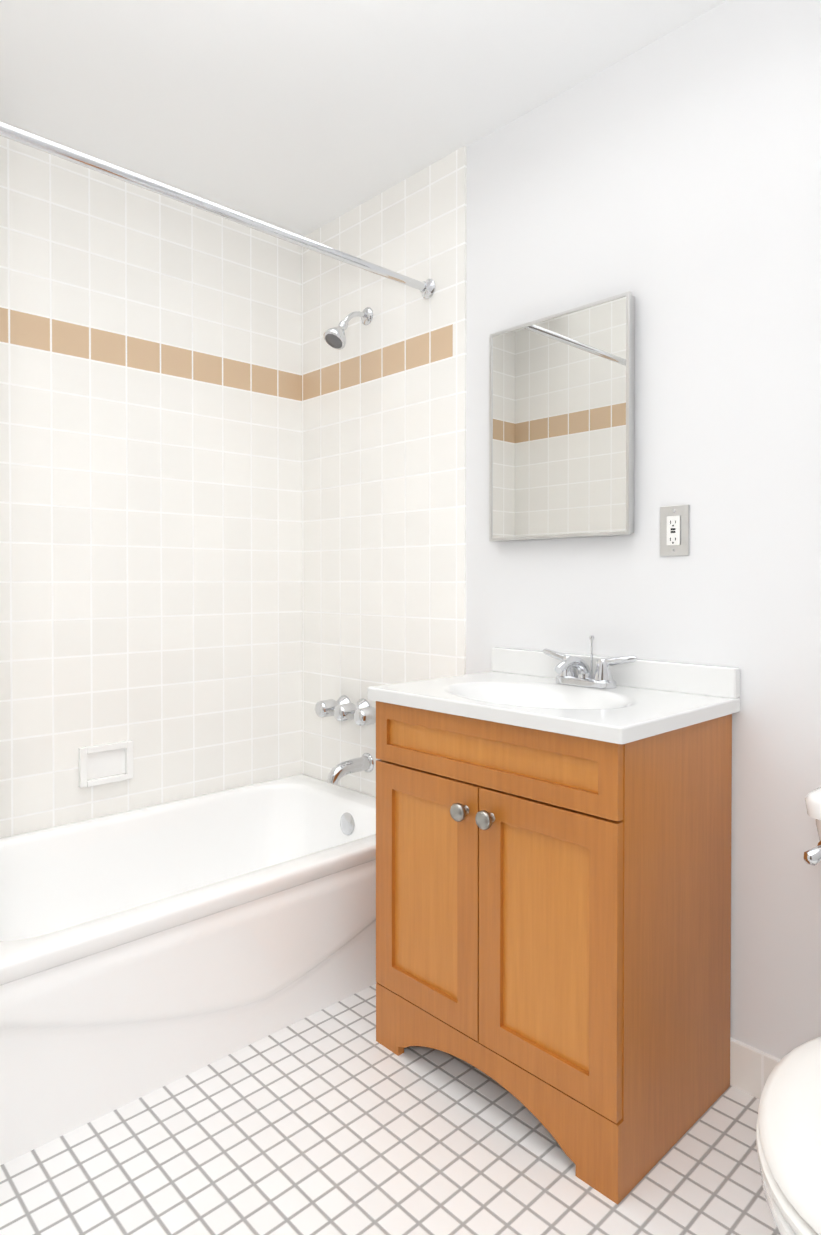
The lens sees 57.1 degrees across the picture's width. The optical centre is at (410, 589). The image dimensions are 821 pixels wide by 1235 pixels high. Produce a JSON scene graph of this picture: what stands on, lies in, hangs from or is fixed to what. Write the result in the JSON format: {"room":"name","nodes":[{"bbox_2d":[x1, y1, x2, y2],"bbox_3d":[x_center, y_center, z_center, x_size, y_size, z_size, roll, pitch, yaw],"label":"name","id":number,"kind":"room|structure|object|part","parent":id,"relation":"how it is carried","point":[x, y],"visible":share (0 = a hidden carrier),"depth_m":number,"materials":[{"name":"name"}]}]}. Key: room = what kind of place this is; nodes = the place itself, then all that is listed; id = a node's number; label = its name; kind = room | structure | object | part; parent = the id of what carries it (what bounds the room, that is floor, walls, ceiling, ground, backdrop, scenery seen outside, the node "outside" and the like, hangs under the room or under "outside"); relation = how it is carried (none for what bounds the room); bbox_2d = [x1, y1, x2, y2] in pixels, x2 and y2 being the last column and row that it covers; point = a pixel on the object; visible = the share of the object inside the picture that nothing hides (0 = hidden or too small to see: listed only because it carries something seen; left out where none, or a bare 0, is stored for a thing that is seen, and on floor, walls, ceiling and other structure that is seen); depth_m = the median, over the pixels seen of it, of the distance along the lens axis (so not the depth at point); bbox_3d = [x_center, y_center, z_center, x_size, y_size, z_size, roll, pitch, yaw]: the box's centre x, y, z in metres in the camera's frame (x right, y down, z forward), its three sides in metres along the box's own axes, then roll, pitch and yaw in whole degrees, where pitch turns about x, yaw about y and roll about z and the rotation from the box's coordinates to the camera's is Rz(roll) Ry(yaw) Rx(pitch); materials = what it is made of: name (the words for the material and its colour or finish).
{"room":"bathroom","nodes":[
{"label":"bathroom","id":0,"kind":"room"},
{"bbox_2d":[0,136,301,837],"bbox_3d":[-1.220,-0.107,2.155,2.350,2.410,0.100,-1,1,-43],"label":"tiled wall","id":1,"kind":"structure","parent":0,"point":[150,491],"depth_m":2.42,"materials":[{"name":"tile"}]},
{"bbox_2d":[78,740,133,787],"bbox_3d":[-0.942,0.540,2.342,0.164,0.120,0.021,-1,1,-43],"label":"soap dish","id":2,"kind":"object","parent":1,"relation":"attached to","point":[101,764],"visible":1,"depth_m":2.34,"materials":[{"name":"white ceramic"}]},
{"bbox_2d":[0,0,726,236],"bbox_3d":[-0.285,-1.351,1.153,2.350,0.100,2.820,-1,1,-43],"label":"ceiling","id":3,"kind":"structure","parent":0,"point":[302,118],"depth_m":1.94,"materials":[{"name":"white paint"}]},
{"bbox_2d":[0,984,780,1234],"bbox_3d":[-0.285,1.159,1.183,2.350,0.100,2.820,-1,1,-43],"label":"floor","id":4,"kind":"structure","parent":0,"point":[337,1118],"depth_m":1.46,"materials":[{"name":"tile"}]},
{"bbox_2d":[0,774,375,1164],"bbox_3d":[-0.619,0.900,2.122,1.316,0.395,0.787,-1,1,-43],"label":"bathtub","id":5,"kind":"object","parent":4,"relation":"on","point":[144,951],"visible":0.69,"depth_m":1.84,"materials":[{"name":"white ceramic"}]},
{"bbox_2d":[367,635,739,1204],"bbox_3d":[0.303,0.609,1.744,0.509,0.987,0.695,-1,1,-43],"label":"bathroom vanity","id":6,"kind":"object","parent":4,"relation":"on","point":[553,892],"visible":1,"depth_m":1.54,"materials":[{"name":"brown wood"}]},
{"bbox_2d":[543,635,636,688],"bbox_3d":[0.361,0.228,1.794,0.259,0.226,0.269,-1,1,-43],"label":"faucet","id":7,"kind":"object","parent":6,"relation":"on","point":[567,678],"depth_m":1.82,"materials":[{"name":"silver metal"}]},
{"bbox_2d":[756,786,820,1234],"bbox_3d":[0.763,0.738,1.069,0.775,0.746,0.508,-1,1,-43],"label":"toilet","id":8,"kind":"object","parent":4,"relation":"on","point":[788,1134],"visible":1,"depth_m":0.98,"materials":[{"name":"white ceramic"}]},
{"bbox_3d":[0.681,0.727,0.991,0.547,0.052,0.396,-1,1,-43],"label":"seat lid","id":9,"kind":"part","parent":8,"relation":"part of","materials":[{"name":"white plastic"}]},
{"bbox_3d":[0.713,0.461,1.318,0.050,0.040,0.042,-1,1,-43],"label":"lever handle","id":10,"kind":"part","parent":8,"relation":"part of","materials":[{"name":"silver metal"}]},
{"bbox_3d":[0.957,0.557,1.250,0.242,0.390,0.508,-1,1,-43],"label":"tank","id":11,"kind":"part","parent":8,"relation":"part of","materials":[{"name":"white ceramic"}]},
{"bbox_2d":[466,0,820,1058],"bbox_3d":[0.566,-0.104,1.905,0.100,2.410,2.720,-1,1,-43],"label":"wall","id":12,"kind":"structure","parent":0,"point":[672,182],"depth_m":1.71,"materials":[{"name":"white paint"}]},
{"bbox_2d":[301,146,466,796],"bbox_3d":[-0.122,-0.112,2.553,0.008,2.410,0.832,-1,1,-43],"label":"tile surround","id":13,"kind":"object","parent":12,"relation":"attached to","point":[383,406],"visible":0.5,"depth_m":2.51,"materials":[{"name":"white tile"}]},
{"bbox_2d":[315,695,342,716],"bbox_3d":[-0.275,0.412,2.629,0.118,0.076,0.076,-1,1,-43],"label":"tub valve","id":14,"kind":"object","parent":13,"relation":"attached to","point":[320,706],"depth_m":2.59,"materials":[{"name":"silver metal"}]},
{"bbox_2d":[325,695,363,720],"bbox_3d":[-0.203,0.413,2.553,0.118,0.076,0.076,-1,1,-43],"label":"tub valve","id":15,"kind":"object","parent":13,"relation":"attached to","point":[334,708],"depth_m":2.59,"materials":[{"name":"silver metal"}]},
{"bbox_2d":[323,307,372,349],"bbox_3d":[-0.210,-0.875,2.504,0.174,0.164,0.078,-1,1,-43],"label":"shower head","id":16,"kind":"object","parent":13,"relation":"attached to","point":[335,337],"visible":1,"depth_m":2.48},
{"bbox_2d":[327,753,373,783],"bbox_3d":[-0.208,0.600,2.523,0.169,0.079,0.066,-1,1,-43],"label":"tub spout","id":17,"kind":"object","parent":13,"relation":"attached to","point":[365,762],"visible":1,"depth_m":2.51,"materials":[{"name":"silver metal"}]},
{"bbox_2d":[345,699,375,725],"bbox_3d":[-0.131,0.414,2.477,0.118,0.076,0.076,-1,1,-43],"label":"tub valve","id":18,"kind":"object","parent":13,"relation":"attached to","point":[361,712],"depth_m":2.46,"materials":[{"name":"silver metal"}]},
{"bbox_2d":[489,291,634,540],"bbox_3d":[0.387,-0.428,1.992,0.033,0.585,0.442,-1,1,-43],"label":"medicine cabinet","id":19,"kind":"object","parent":12,"relation":"attached to","point":[561,418],"visible":0.96,"depth_m":1.96,"materials":[{"name":"silver metal"}]},
{"bbox_2d":[660,504,688,555],"bbox_3d":[0.618,-0.138,1.770,0.009,0.118,0.072,-1,1,-43],"label":"electrical outlet","id":20,"kind":"object","parent":12,"relation":"attached to","point":[674,530],"visible":1,"depth_m":1.77,"materials":[{"name":"silver metal"}]},
{"bbox_2d":[730,1037,780,1098],"bbox_3d":[0.778,1.053,1.615,0.009,0.102,1.788,-1,1,-43],"label":"baseboard","id":21,"kind":"structure","parent":12,"relation":"attached to","point":[751,1068],"depth_m":1.65,"materials":[{"name":"tile"}]},
{"bbox_3d":[-1.444,-0.098,1.352,0.920,2.410,0.960,-1,1,-43],"label":"tiled wall","id":22,"kind":"structure","parent":0,"visible":0},
{"bbox_2d":[0,122,434,298],"bbox_3d":[-0.424,-0.929,1.894,1.322,0.060,0.060,-1,1,-43],"label":"shower curtain rod","id":23,"kind":"object","parent":22,"relation":"attached to","point":[426,288],"visible":1,"depth_m":1.80,"materials":[{"name":"silver metal"}]}
]}

